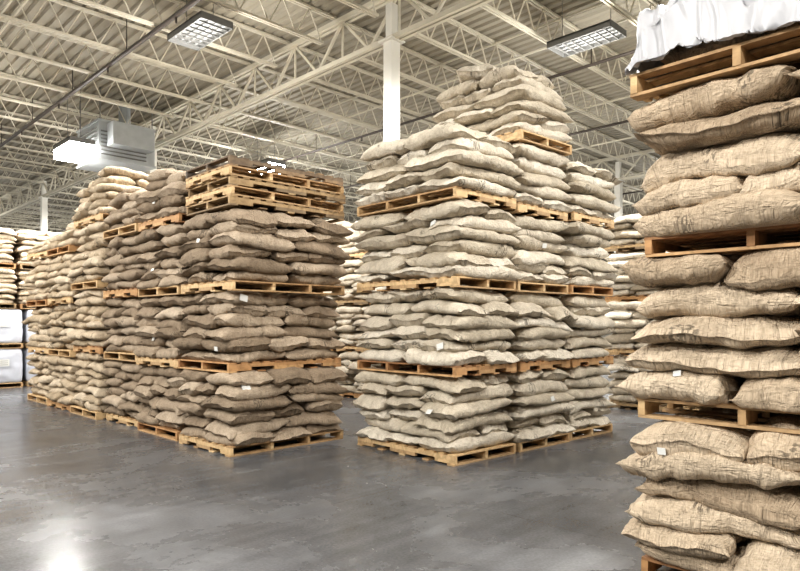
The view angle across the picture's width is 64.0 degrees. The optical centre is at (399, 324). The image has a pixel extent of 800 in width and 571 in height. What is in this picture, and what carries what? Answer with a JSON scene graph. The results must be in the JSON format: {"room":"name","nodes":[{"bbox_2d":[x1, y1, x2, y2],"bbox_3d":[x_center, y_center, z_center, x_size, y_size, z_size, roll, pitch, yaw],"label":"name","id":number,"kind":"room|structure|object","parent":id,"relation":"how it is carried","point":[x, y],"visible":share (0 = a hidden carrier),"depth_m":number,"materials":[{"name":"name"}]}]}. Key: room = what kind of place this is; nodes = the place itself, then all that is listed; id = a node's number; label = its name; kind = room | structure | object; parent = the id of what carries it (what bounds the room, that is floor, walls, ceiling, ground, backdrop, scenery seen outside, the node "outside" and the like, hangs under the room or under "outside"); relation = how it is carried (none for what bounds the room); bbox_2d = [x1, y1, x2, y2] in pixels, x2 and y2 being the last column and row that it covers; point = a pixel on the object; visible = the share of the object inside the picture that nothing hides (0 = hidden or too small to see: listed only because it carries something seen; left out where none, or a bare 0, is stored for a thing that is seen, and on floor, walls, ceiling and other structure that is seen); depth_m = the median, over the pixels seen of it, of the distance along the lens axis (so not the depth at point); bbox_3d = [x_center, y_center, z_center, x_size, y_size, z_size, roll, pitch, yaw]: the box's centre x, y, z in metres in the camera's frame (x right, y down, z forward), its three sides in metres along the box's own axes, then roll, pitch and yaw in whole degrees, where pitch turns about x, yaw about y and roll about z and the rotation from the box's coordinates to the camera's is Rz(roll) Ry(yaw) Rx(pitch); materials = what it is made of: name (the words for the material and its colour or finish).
{"room":"warehouse","nodes":[
{"label":"warehouse","id":0,"kind":"room"},
{"bbox_2d":[0,0,668,241],"bbox_3d":[0.057,-6.325,26.927,62.160,0.050,62.000,0,0,-45],"label":"ceiling","id":1,"kind":"structure","parent":0,"point":[480,20],"depth_m":15.99,"materials":[{"name":"paint"}]},
{"bbox_2d":[53,81,94,162],"bbox_3d":[-8.591,-5.350,16.864,0.620,1.860,1.305,0,0,-45],"label":"light","id":2,"kind":"object","parent":1,"relation":"hanging from","point":[73,149],"visible":0.94,"depth_m":16.54,"materials":[{"name":"grey"}]},
{"bbox_2d":[76,87,155,172],"bbox_3d":[-7.806,-5.327,17.777,1.560,1.905,2.080,0,0,-45],"label":"handler","id":3,"kind":"object","parent":1,"relation":"hanging from","point":[119,143],"visible":0.85,"depth_m":17.19,"materials":[{"name":"white metal"}]},
{"bbox_2d":[167,0,232,50],"bbox_3d":[-3.677,-5.793,11.738,0.620,0.975,1.305,0,0,-45],"label":"light","id":4,"kind":"object","parent":1,"relation":"hanging from","point":[203,28],"visible":1,"depth_m":11.68,"materials":[{"name":"grey"}]},
{"bbox_2d":[246,126,285,171],"bbox_3d":[-4.313,-5.550,20.577,0.620,1.460,1.305,0,0,-45],"label":"light","id":5,"kind":"object","parent":1,"relation":"hanging from","point":[274,161],"visible":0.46,"depth_m":20.17,"materials":[{"name":"grey metal"}]},
{"bbox_2d":[0,0,658,254],"bbox_3d":[-1.223,-5.954,28.093,61.900,0.652,53.575,0,0,-45],"label":"joist","id":6,"kind":"object","parent":1,"relation":"attached to","point":[24,24],"visible":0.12,"depth_m":15.99,"materials":[{"name":"paint"}]},
{"bbox_2d":[0,0,643,232],"bbox_3d":[-3.610,-5.840,25.735,20.780,0.820,57.500,0,0,-45],"label":"pipes","id":7,"kind":"object","parent":6,"relation":"hanging from","point":[191,3],"visible":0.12,"depth_m":14.62,"materials":[{"name":"metal"}]},
{"bbox_2d":[0,0,666,229],"bbox_3d":[-2.652,-5.945,24.218,34.535,0.565,60.000,0,0,-45],"label":"joist bridging","id":8,"kind":"object","parent":6,"relation":"attached to","point":[21,6],"visible":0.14,"depth_m":16.43,"materials":[{"name":"paint"}]},
{"bbox_2d":[547,1,625,57],"bbox_3d":[3.500,-5.793,12.056,0.620,0.975,1.305,0,0,-45],"label":"light","id":9,"kind":"object","parent":1,"relation":"hanging from","point":[607,31],"visible":0.98,"depth_m":12.01,"materials":[{"name":"grey"}]},
{"bbox_2d":[0,355,682,570],"bbox_3d":[0.000,1.700,26.870,62.000,0.100,62.000,0,0,-45],"label":"floor","id":10,"kind":"structure","parent":0,"point":[78,492],"depth_m":5.84,"materials":[{"name":"concrete"}]},
{"bbox_2d":[0,348,22,387],"bbox_3d":[-10.796,1.140,16.905,1.234,1.020,1.255,0,0,-45],"label":"bag","id":11,"kind":"object","parent":10,"relation":"on","point":[11,364],"visible":0.93,"depth_m":16.73,"materials":[{"name":"white plastic"}]},
{"bbox_2d":[0,309,22,348],"bbox_3d":[-10.796,0.110,16.905,1.233,1.020,1.255,0,0,-45],"label":"bag","id":12,"kind":"object","parent":11,"relation":"on","point":[11,331],"visible":1,"depth_m":16.73,"materials":[{"name":"white plastic"}]},
{"bbox_2d":[0,268,17,308],"bbox_3d":[-11.035,-0.972,16.722,1.490,1.103,1.720,0,0,45],"label":"wooden pallet","id":13,"kind":"object","parent":12,"relation":"on","point":[7,288],"visible":0.98,"depth_m":16.69,"materials":[{"name":"brown wood"}]},
{"bbox_2d":[0,228,16,268],"bbox_3d":[-11.071,-2.012,16.715,1.646,1.082,1.464,0,0,-44],"label":"wooden pallet","id":14,"kind":"object","parent":13,"relation":"on","point":[7,238],"visible":0.98,"depth_m":16.69,"materials":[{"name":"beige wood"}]},
{"bbox_2d":[18,348,35,386],"bbox_3d":[-9.876,1.140,17.826,1.232,1.020,1.255,0,0,-45],"label":"bag","id":15,"kind":"object","parent":10,"relation":"on","point":[26,376],"visible":0.18,"depth_m":17.10,"materials":[{"name":"white plastic"}]},
{"bbox_2d":[18,310,35,347],"bbox_3d":[-9.877,0.110,17.825,1.229,1.020,1.254,0,0,-45],"label":"bag","id":16,"kind":"object","parent":15,"relation":"on","point":[25,313],"visible":0.1,"depth_m":17.12,"materials":[{"name":"white plastic"}]},
{"bbox_2d":[11,270,57,309],"bbox_3d":[-9.958,-0.963,17.884,1.681,1.085,1.570,0,0,-45],"label":"wooden pallet","id":17,"kind":"object","parent":16,"relation":"on","point":[22,293],"visible":0.14,"depth_m":17.03,"materials":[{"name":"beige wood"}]},
{"bbox_2d":[10,230,61,270],"bbox_3d":[-9.977,-2.019,17.851,1.742,1.096,1.453,0,0,-44],"label":"wooden pallet","id":18,"kind":"object","parent":17,"relation":"on","point":[25,241],"visible":0.32,"depth_m":17.11,"materials":[{"name":"brown wood"}]},
{"bbox_2d":[26,353,56,404],"bbox_3d":[-7.057,1.113,14.287,1.548,1.073,2.009,0,0,45],"label":"wooden pallet","id":19,"kind":"object","parent":10,"relation":"on","point":[41,381],"visible":0.16,"depth_m":13.59,"materials":[{"name":"brown wood"}]},
{"bbox_2d":[21,306,56,353],"bbox_3d":[-7.079,0.084,14.253,1.590,1.052,2.094,0,0,45],"label":"wooden pallet","id":20,"kind":"object","parent":19,"relation":"on","point":[40,342],"visible":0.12,"depth_m":13.56,"materials":[{"name":"brown wood"}]},
{"bbox_2d":[23,258,75,306],"bbox_3d":[-7.058,-0.916,14.221,1.584,1.051,2.077,0,0,45],"label":"wooden pallet","id":21,"kind":"object","parent":20,"relation":"on","point":[36,278],"visible":0.19,"depth_m":13.52,"materials":[{"name":"orange wood"}]},
{"bbox_2d":[27,236,57,260],"bbox_3d":[-7.044,-1.674,14.289,1.588,0.528,1.994,0,0,44],"label":"wooden pallet","id":22,"kind":"object","parent":21,"relation":"on","point":[39,251],"visible":0.09,"depth_m":13.67,"materials":[{"name":"brown wood"}]},
{"bbox_2d":[38,181,49,232],"bbox_3d":[-14.863,-2.175,26.715,0.400,7.650,0.400,0,0,-45],"label":"steel column","id":23,"kind":"structure","parent":10,"relation":"on","point":[43,200],"depth_m":26.66,"materials":[{"name":"white metal"}]},
{"bbox_2d":[45,356,80,411],"bbox_3d":[-6.046,1.112,13.189,1.540,1.075,1.990,0,0,44],"label":"wooden pallet","id":24,"kind":"object","parent":10,"relation":"on","point":[64,385],"visible":0.13,"depth_m":12.48,"materials":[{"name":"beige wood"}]},
{"bbox_2d":[46,302,105,356],"bbox_3d":[-6.052,0.075,13.228,2.009,1.090,1.571,0,0,-44],"label":"wooden pallet","id":25,"kind":"object","parent":24,"relation":"on","point":[64,319],"visible":0.2,"depth_m":12.62,"materials":[{"name":"brown wood"}]},
{"bbox_2d":[44,252,83,304],"bbox_3d":[-6.060,-0.923,13.234,1.578,1.025,2.069,0,0,45],"label":"wooden pallet","id":26,"kind":"object","parent":25,"relation":"on","point":[61,291],"visible":0.12,"depth_m":12.44,"materials":[{"name":"brown wood"}]},
{"bbox_2d":[45,222,88,256],"bbox_3d":[-6.067,-1.715,13.235,1.959,0.649,1.501,0,0,-45],"label":"wooden pallet","id":27,"kind":"object","parent":26,"relation":"on","point":[65,242],"visible":0.19,"depth_m":12.44,"materials":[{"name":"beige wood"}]},
{"bbox_2d":[70,349,118,419],"bbox_3d":[-5.053,1.053,12.216,1.960,1.193,1.500,0,0,-45],"label":"wooden pallet","id":28,"kind":"object","parent":10,"relation":"on","point":[93,389],"visible":0.15,"depth_m":11.46,"materials":[{"name":"brown wood"}]},
{"bbox_2d":[66,288,133,353],"bbox_3d":[-5.056,-0.093,12.237,2.054,1.205,1.692,0,0,-45],"label":"wooden pallet","id":29,"kind":"object","parent":28,"relation":"on","point":[91,335],"visible":0.17,"depth_m":11.46,"materials":[{"name":"orange wood"}]},
{"bbox_2d":[66,221,113,290],"bbox_3d":[-5.006,-1.257,12.171,2.091,1.233,1.648,0,0,-44],"label":"wooden pallet","id":30,"kind":"object","parent":29,"relation":"on","point":[88,268],"visible":0.2,"depth_m":11.41,"materials":[{"name":"brown wood"}]},
{"bbox_2d":[71,166,151,228],"bbox_3d":[-5.006,-2.331,12.178,2.075,1.041,1.508,0,0,-45],"label":"wooden pallet","id":31,"kind":"object","parent":30,"relation":"on","point":[94,206],"visible":0.34,"depth_m":11.47,"materials":[{"name":"brown wood"}]},
{"bbox_2d":[100,359,149,426],"bbox_3d":[-3.975,1.105,11.289,1.562,1.090,2.059,0,0,44],"label":"wooden pallet","id":32,"kind":"object","parent":10,"relation":"on","point":[125,405],"visible":0.23,"depth_m":10.61,"materials":[{"name":"brown wood"}]},
{"bbox_2d":[101,297,149,361],"bbox_3d":[-4.013,0.049,11.238,1.519,1.082,2.004,0,0,45],"label":"wooden pallet","id":33,"kind":"object","parent":32,"relation":"on","point":[123,342],"visible":0.12,"depth_m":10.61,"materials":[{"name":"brown wood"}]},
{"bbox_2d":[101,234,163,298],"bbox_3d":[-3.984,-0.985,11.257,1.670,1.068,2.111,0,0,44],"label":"wooden pallet","id":34,"kind":"object","parent":33,"relation":"on","point":[123,279],"visible":0.19,"depth_m":10.51,"materials":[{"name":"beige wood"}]},
{"bbox_2d":[103,188,151,239],"bbox_3d":[-3.952,-1.906,11.212,1.439,0.871,1.944,0,0,45],"label":"wooden pallet","id":35,"kind":"object","parent":34,"relation":"on","point":[123,221],"visible":0.19,"depth_m":10.58,"materials":[{"name":"brown wood"}]},
{"bbox_2d":[147,125,159,174],"bbox_3d":[-7.510,-2.175,19.361,0.400,7.650,0.400,0,0,-45],"label":"steel column","id":36,"kind":"structure","parent":10,"relation":"on","point":[150,126],"depth_m":19.33,"materials":[{"name":"white metal"}]},
{"bbox_2d":[0,0,655,224],"bbox_3d":[-2.546,-5.755,24.325,42.190,0.920,62.036,0,0,-45],"label":"girder","id":37,"kind":"object","parent":36,"relation":"on","point":[438,18],"visible":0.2,"depth_m":14.90,"materials":[{"name":"metal"}]},
{"bbox_2d":[133,363,189,440],"bbox_3d":[-2.948,1.104,10.192,2.109,1.092,1.584,0,0,-45],"label":"wooden pallet","id":38,"kind":"object","parent":10,"relation":"on","point":[159,386],"visible":0.2,"depth_m":9.49,"materials":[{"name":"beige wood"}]},
{"bbox_2d":[133,293,226,368],"bbox_3d":[-3.000,0.060,10.146,1.543,1.118,2.049,0,0,44],"label":"wooden pallet","id":39,"kind":"object","parent":38,"relation":"on","point":[162,319],"visible":0.19,"depth_m":9.44,"materials":[{"name":"brown wood"}]},
{"bbox_2d":[132,223,219,296],"bbox_3d":[-2.956,-0.977,10.172,1.611,1.094,2.026,0,0,45],"label":"wooden pallet","id":40,"kind":"object","parent":39,"relation":"on","point":[161,256],"visible":0.26,"depth_m":9.46,"materials":[{"name":"brown wood"}]},
{"bbox_2d":[134,168,206,231],"bbox_3d":[-2.956,-1.945,10.153,2.027,0.990,1.562,0,0,-45],"label":"wooden pallet","id":41,"kind":"object","parent":40,"relation":"on","point":[165,203],"visible":0.22,"depth_m":9.49,"materials":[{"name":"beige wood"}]},
{"bbox_2d":[174,364,347,456],"bbox_3d":[-1.927,1.103,9.095,1.622,1.092,2.122,0,0,45],"label":"wooden pallet","id":42,"kind":"object","parent":10,"relation":"on","point":[228,412],"visible":0.97,"depth_m":8.50,"materials":[{"name":"brown wood"}]},
{"bbox_2d":[171,290,345,372],"bbox_3d":[-2.034,0.061,9.185,1.596,1.097,2.078,0,0,42],"label":"wooden pallet","id":43,"kind":"object","parent":42,"relation":"on","point":[238,330],"visible":1,"depth_m":8.61,"materials":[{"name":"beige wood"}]},
{"bbox_2d":[177,208,353,295],"bbox_3d":[-1.897,-0.987,9.164,1.590,1.113,2.108,0,0,45],"label":"wooden pallet","id":44,"kind":"object","parent":43,"relation":"on","point":[234,249],"visible":1,"depth_m":8.58,"materials":[{"name":"brown wood"}]},
{"bbox_2d":[186,194,343,222],"bbox_3d":[-1.899,-1.583,9.159,1.860,0.125,1.211,0,0,-44],"label":"wooden pallet","id":45,"kind":"object","parent":44,"relation":"on","point":[234,201],"visible":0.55,"depth_m":8.73,"materials":[{"name":"brown wood"}]},
{"bbox_2d":[185,184,342,215],"bbox_3d":[-1.911,-1.710,9.169,1.200,0.125,1.873,0,0,44],"label":"wooden pallet","id":46,"kind":"object","parent":45,"relation":"on","point":[230,189],"visible":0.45,"depth_m":8.69,"materials":[{"name":"brown wood"}]},
{"bbox_2d":[188,175,345,207],"bbox_3d":[-1.886,-1.838,9.190,1.860,0.125,1.209,0,0,-43],"label":"wooden pallet","id":47,"kind":"object","parent":46,"relation":"on","point":[233,180],"visible":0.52,"depth_m":8.72,"materials":[{"name":"brown wood"}]},
{"bbox_2d":[186,164,343,198],"bbox_3d":[-1.907,-1.966,9.160,1.870,0.125,1.200,0,0,-44],"label":"wooden pallet","id":48,"kind":"object","parent":47,"relation":"on","point":[227,170],"visible":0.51,"depth_m":8.68,"materials":[{"name":"brown wood"}]},
{"bbox_2d":[186,155,342,189],"bbox_3d":[-1.920,-2.093,9.191,1.860,0.125,1.212,0,0,-45],"label":"wooden pallet","id":49,"kind":"object","parent":48,"relation":"on","point":[232,160],"visible":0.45,"depth_m":8.70,"materials":[{"name":"brown wood"}]},
{"bbox_2d":[316,351,346,384],"bbox_3d":[-1.883,1.102,15.991,2.053,1.094,1.401,0,0,45],"label":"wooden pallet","id":50,"kind":"object","parent":10,"relation":"on","point":[336,352],"visible":0.02,"depth_m":15.15,"materials":[{"name":"brown wood"}]},
{"bbox_2d":[327,307,354,350],"bbox_3d":[-1.789,0.073,15.953,2.010,1.073,1.444,0,0,44],"label":"wooden pallet","id":51,"kind":"object","parent":50,"relation":"on","point":[335,320],"visible":0.05,"depth_m":15.01,"materials":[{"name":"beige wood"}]},
{"bbox_2d":[323,277,370,306],"bbox_3d":[-1.810,-0.965,15.982,1.998,1.069,1.474,0,0,44],"label":"wooden pallet","id":52,"kind":"object","parent":51,"relation":"on","point":[334,297],"visible":0.04,"depth_m":15.02,"materials":[{"name":"brown wood"}]},
{"bbox_2d":[326,219,354,258],"bbox_3d":[-1.774,-1.984,15.918,1.999,1.027,1.397,0,0,44],"label":"wooden pallet","id":53,"kind":"object","parent":52,"relation":"on","point":[341,222],"visible":0.02,"depth_m":15.05,"materials":[{"name":"brown wood"}]},
{"bbox_2d":[336,350,380,397],"bbox_3d":[-0.468,1.111,14.519,2.046,1.078,1.554,0,0,45],"label":"wooden pallet","id":54,"kind":"object","parent":10,"relation":"on","point":[349,360],"visible":0.12,"depth_m":14.36,"materials":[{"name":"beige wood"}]},
{"bbox_2d":[335,305,372,351],"bbox_3d":[-0.368,0.060,14.546,1.406,1.098,2.057,0,0,-45],"label":"wooden pallet","id":55,"kind":"object","parent":54,"relation":"on","point":[351,318],"visible":0.15,"depth_m":14.43,"materials":[{"name":"brown wood"}]},
{"bbox_2d":[335,259,412,305],"bbox_3d":[-0.407,-0.970,14.572,1.441,1.078,2.042,0,0,-44],"label":"wooden pallet","id":56,"kind":"object","parent":55,"relation":"on","point":[351,295],"visible":0.13,"depth_m":14.45,"materials":[{"name":"brown wood"}]},
{"bbox_2d":[337,217,368,259],"bbox_3d":[-0.401,-1.992,14.599,1.490,1.044,2.082,0,0,-45],"label":"wooden pallet","id":57,"kind":"object","parent":56,"relation":"on","point":[354,252],"visible":0.03,"depth_m":14.40,"materials":[{"name":"brown wood"}]},
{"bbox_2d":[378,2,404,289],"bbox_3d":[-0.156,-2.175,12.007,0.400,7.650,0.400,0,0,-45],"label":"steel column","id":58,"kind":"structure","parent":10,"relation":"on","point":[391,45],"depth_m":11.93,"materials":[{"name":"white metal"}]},
{"bbox_2d":[352,366,515,466],"bbox_3d":[0.427,1.108,8.501,1.386,1.083,1.987,0,0,-42],"label":"wooden pallet","id":59,"kind":"object","parent":10,"relation":"on","point":[406,414],"visible":0.93,"depth_m":7.94,"materials":[{"name":"brown wood"}]},
{"bbox_2d":[355,284,521,376],"bbox_3d":[0.470,0.055,8.477,1.324,1.110,1.959,0,0,-42],"label":"wooden pallet","id":60,"kind":"object","parent":59,"relation":"on","point":[459,331],"visible":0.99,"depth_m":7.92,"materials":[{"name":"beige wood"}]},
{"bbox_2d":[351,198,522,292],"bbox_3d":[0.423,-0.984,8.542,1.412,1.087,2.106,0,0,-44],"label":"wooden pallet","id":61,"kind":"object","parent":60,"relation":"on","point":[452,243],"visible":1,"depth_m":7.96,"materials":[{"name":"brown wood"}]},
{"bbox_2d":[353,122,524,216],"bbox_3d":[0.469,-1.966,8.461,1.456,0.972,2.090,0,0,-43],"label":"wooden pallet","id":62,"kind":"object","parent":61,"relation":"on","point":[438,164],"visible":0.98,"depth_m":7.91,"materials":[{"name":"brown wood"}]},
{"bbox_2d":[496,366,575,452],"bbox_3d":[1.353,1.104,9.312,1.416,1.091,2.116,0,0,-42],"label":"wooden pallet","id":63,"kind":"object","parent":10,"relation":"on","point":[537,396],"visible":0.38,"depth_m":8.57,"materials":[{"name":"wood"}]},
{"bbox_2d":[495,290,578,371],"bbox_3d":[1.380,0.064,9.305,1.390,1.091,2.050,0,0,-42],"label":"wooden pallet","id":64,"kind":"object","parent":63,"relation":"on","point":[542,317],"visible":0.31,"depth_m":8.55,"materials":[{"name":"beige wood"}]},
{"bbox_2d":[479,215,569,294],"bbox_3d":[1.326,-0.970,9.326,1.341,1.079,1.995,0,0,-42],"label":"wooden pallet","id":65,"kind":"object","parent":64,"relation":"on","point":[536,250],"visible":0.25,"depth_m":8.65,"materials":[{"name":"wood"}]},
{"bbox_2d":[490,142,572,221],"bbox_3d":[1.335,-1.970,9.338,1.377,1.020,2.092,0,0,-42],"label":"wooden pallet","id":66,"kind":"object","parent":65,"relation":"on","point":[539,196],"visible":0.3,"depth_m":8.62,"materials":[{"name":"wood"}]},
{"bbox_2d":[432,65,573,155],"bbox_3d":[1.410,-2.958,9.308,1.316,1.134,1.913,0,0,-42],"label":"wooden pallet","id":67,"kind":"object","parent":66,"relation":"on","point":[511,104],"visible":0.72,"depth_m":8.68,"materials":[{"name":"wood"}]},
{"bbox_2d":[456,63,495,83],"bbox_3d":[1.202,-3.603,9.455,0.632,0.229,0.964,0,0,23],"label":"burlap sack","id":68,"kind":"object","parent":67,"relation":"on","point":[476,72],"visible":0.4,"depth_m":9.08,"materials":[{"name":"beige fabric"}]},
{"bbox_2d":[554,362,616,440],"bbox_3d":[2.222,1.109,10.149,1.446,1.082,1.989,0,0,-42],"label":"wooden pallet","id":69,"kind":"object","parent":10,"relation":"on","point":[585,383],"visible":0.25,"depth_m":9.42,"materials":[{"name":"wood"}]},
{"bbox_2d":[552,294,614,367],"bbox_3d":[2.264,0.054,10.165,1.406,1.111,1.999,0,0,-43],"label":"wooden pallet","id":70,"kind":"object","parent":69,"relation":"on","point":[585,342],"visible":0.27,"depth_m":9.44,"materials":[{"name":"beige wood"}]},
{"bbox_2d":[545,221,618,295],"bbox_3d":[2.248,-0.987,10.155,1.513,1.092,2.186,0,0,-42],"label":"wooden pallet","id":71,"kind":"object","parent":70,"relation":"on","point":[588,275],"visible":0.29,"depth_m":9.35,"materials":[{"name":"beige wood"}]},
{"bbox_2d":[548,161,623,228],"bbox_3d":[2.328,-1.940,10.136,1.415,0.918,2.025,0,0,-43],"label":"wooden pallet","id":72,"kind":"object","parent":71,"relation":"on","point":[590,193],"visible":0.3,"depth_m":9.36,"materials":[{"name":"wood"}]},
{"bbox_2d":[614,162,624,252],"bbox_3d":[8.061,-2.175,23.617,0.400,7.650,0.400,0,0,-45],"label":"steel column","id":73,"kind":"structure","parent":10,"relation":"on","point":[618,189],"depth_m":23.55,"materials":[{"name":"white metal"}]},
{"bbox_2d":[607,354,700,413],"bbox_3d":[5.159,1.109,12.542,1.436,1.082,2.020,0,0,-44],"label":"wooden pallet","id":74,"kind":"object","parent":10,"relation":"on","point":[621,397],"visible":0.12,"depth_m":12.57,"materials":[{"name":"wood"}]},
{"bbox_2d":[604,300,655,355],"bbox_3d":[5.103,0.057,12.520,2.016,1.105,1.368,0,0,44],"label":"wooden pallet","id":75,"kind":"object","parent":74,"relation":"on","point":[628,321],"visible":0.31,"depth_m":12.44,"materials":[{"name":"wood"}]},
{"bbox_2d":[604,251,669,302],"bbox_3d":[5.089,-0.952,12.508,1.420,1.043,2.035,0,0,-45],"label":"wooden pallet","id":76,"kind":"object","parent":75,"relation":"on","point":[623,288],"visible":0.12,"depth_m":12.47,"materials":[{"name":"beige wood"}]},
{"bbox_2d":[602,214,644,253],"bbox_3d":[5.125,-1.802,12.549,1.376,0.742,2.039,0,0,-45],"label":"wooden pallet","id":77,"kind":"object","parent":76,"relation":"on","point":[627,238],"visible":0.27,"depth_m":12.49,"materials":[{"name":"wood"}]},
{"bbox_2d":[615,407,799,570],"bbox_3d":[2.662,1.097,3.925,1.588,1.104,2.263,0,0,-44],"label":"wooden pallet","id":78,"kind":"object","parent":10,"relation":"on","point":[713,497],"visible":0.97,"depth_m":3.81,"materials":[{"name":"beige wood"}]},
{"bbox_2d":[615,240,799,433],"bbox_3d":[2.650,0.056,3.988,1.572,1.108,2.194,0,0,-44],"label":"wooden pallet","id":79,"kind":"object","parent":78,"relation":"on","point":[725,332],"visible":0.99,"depth_m":3.85,"materials":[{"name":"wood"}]},
{"bbox_2d":[626,64,799,257],"bbox_3d":[2.653,-1.004,3.947,1.561,1.128,2.146,0,0,-45],"label":"wooden pallet","id":80,"kind":"object","parent":79,"relation":"on","point":[725,179],"visible":1,"depth_m":3.81,"materials":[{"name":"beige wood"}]},
{"bbox_2d":[625,0,799,102],"bbox_3d":[2.654,-1.913,3.972,1.488,0.825,2.117,0,0,-44],"label":"load","id":81,"kind":"object","parent":80,"relation":"on","point":[682,44],"visible":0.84,"depth_m":3.90,"materials":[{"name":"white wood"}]},
{"bbox_2d":[599,252,613,337],"bbox_3d":[21.991,-2.550,48.861,0.200,8.400,62.000,0,0,-45],"label":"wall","id":82,"kind":"structure","parent":0,"point":[603,297],"depth_m":53.59,"materials":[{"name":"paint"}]}
]}

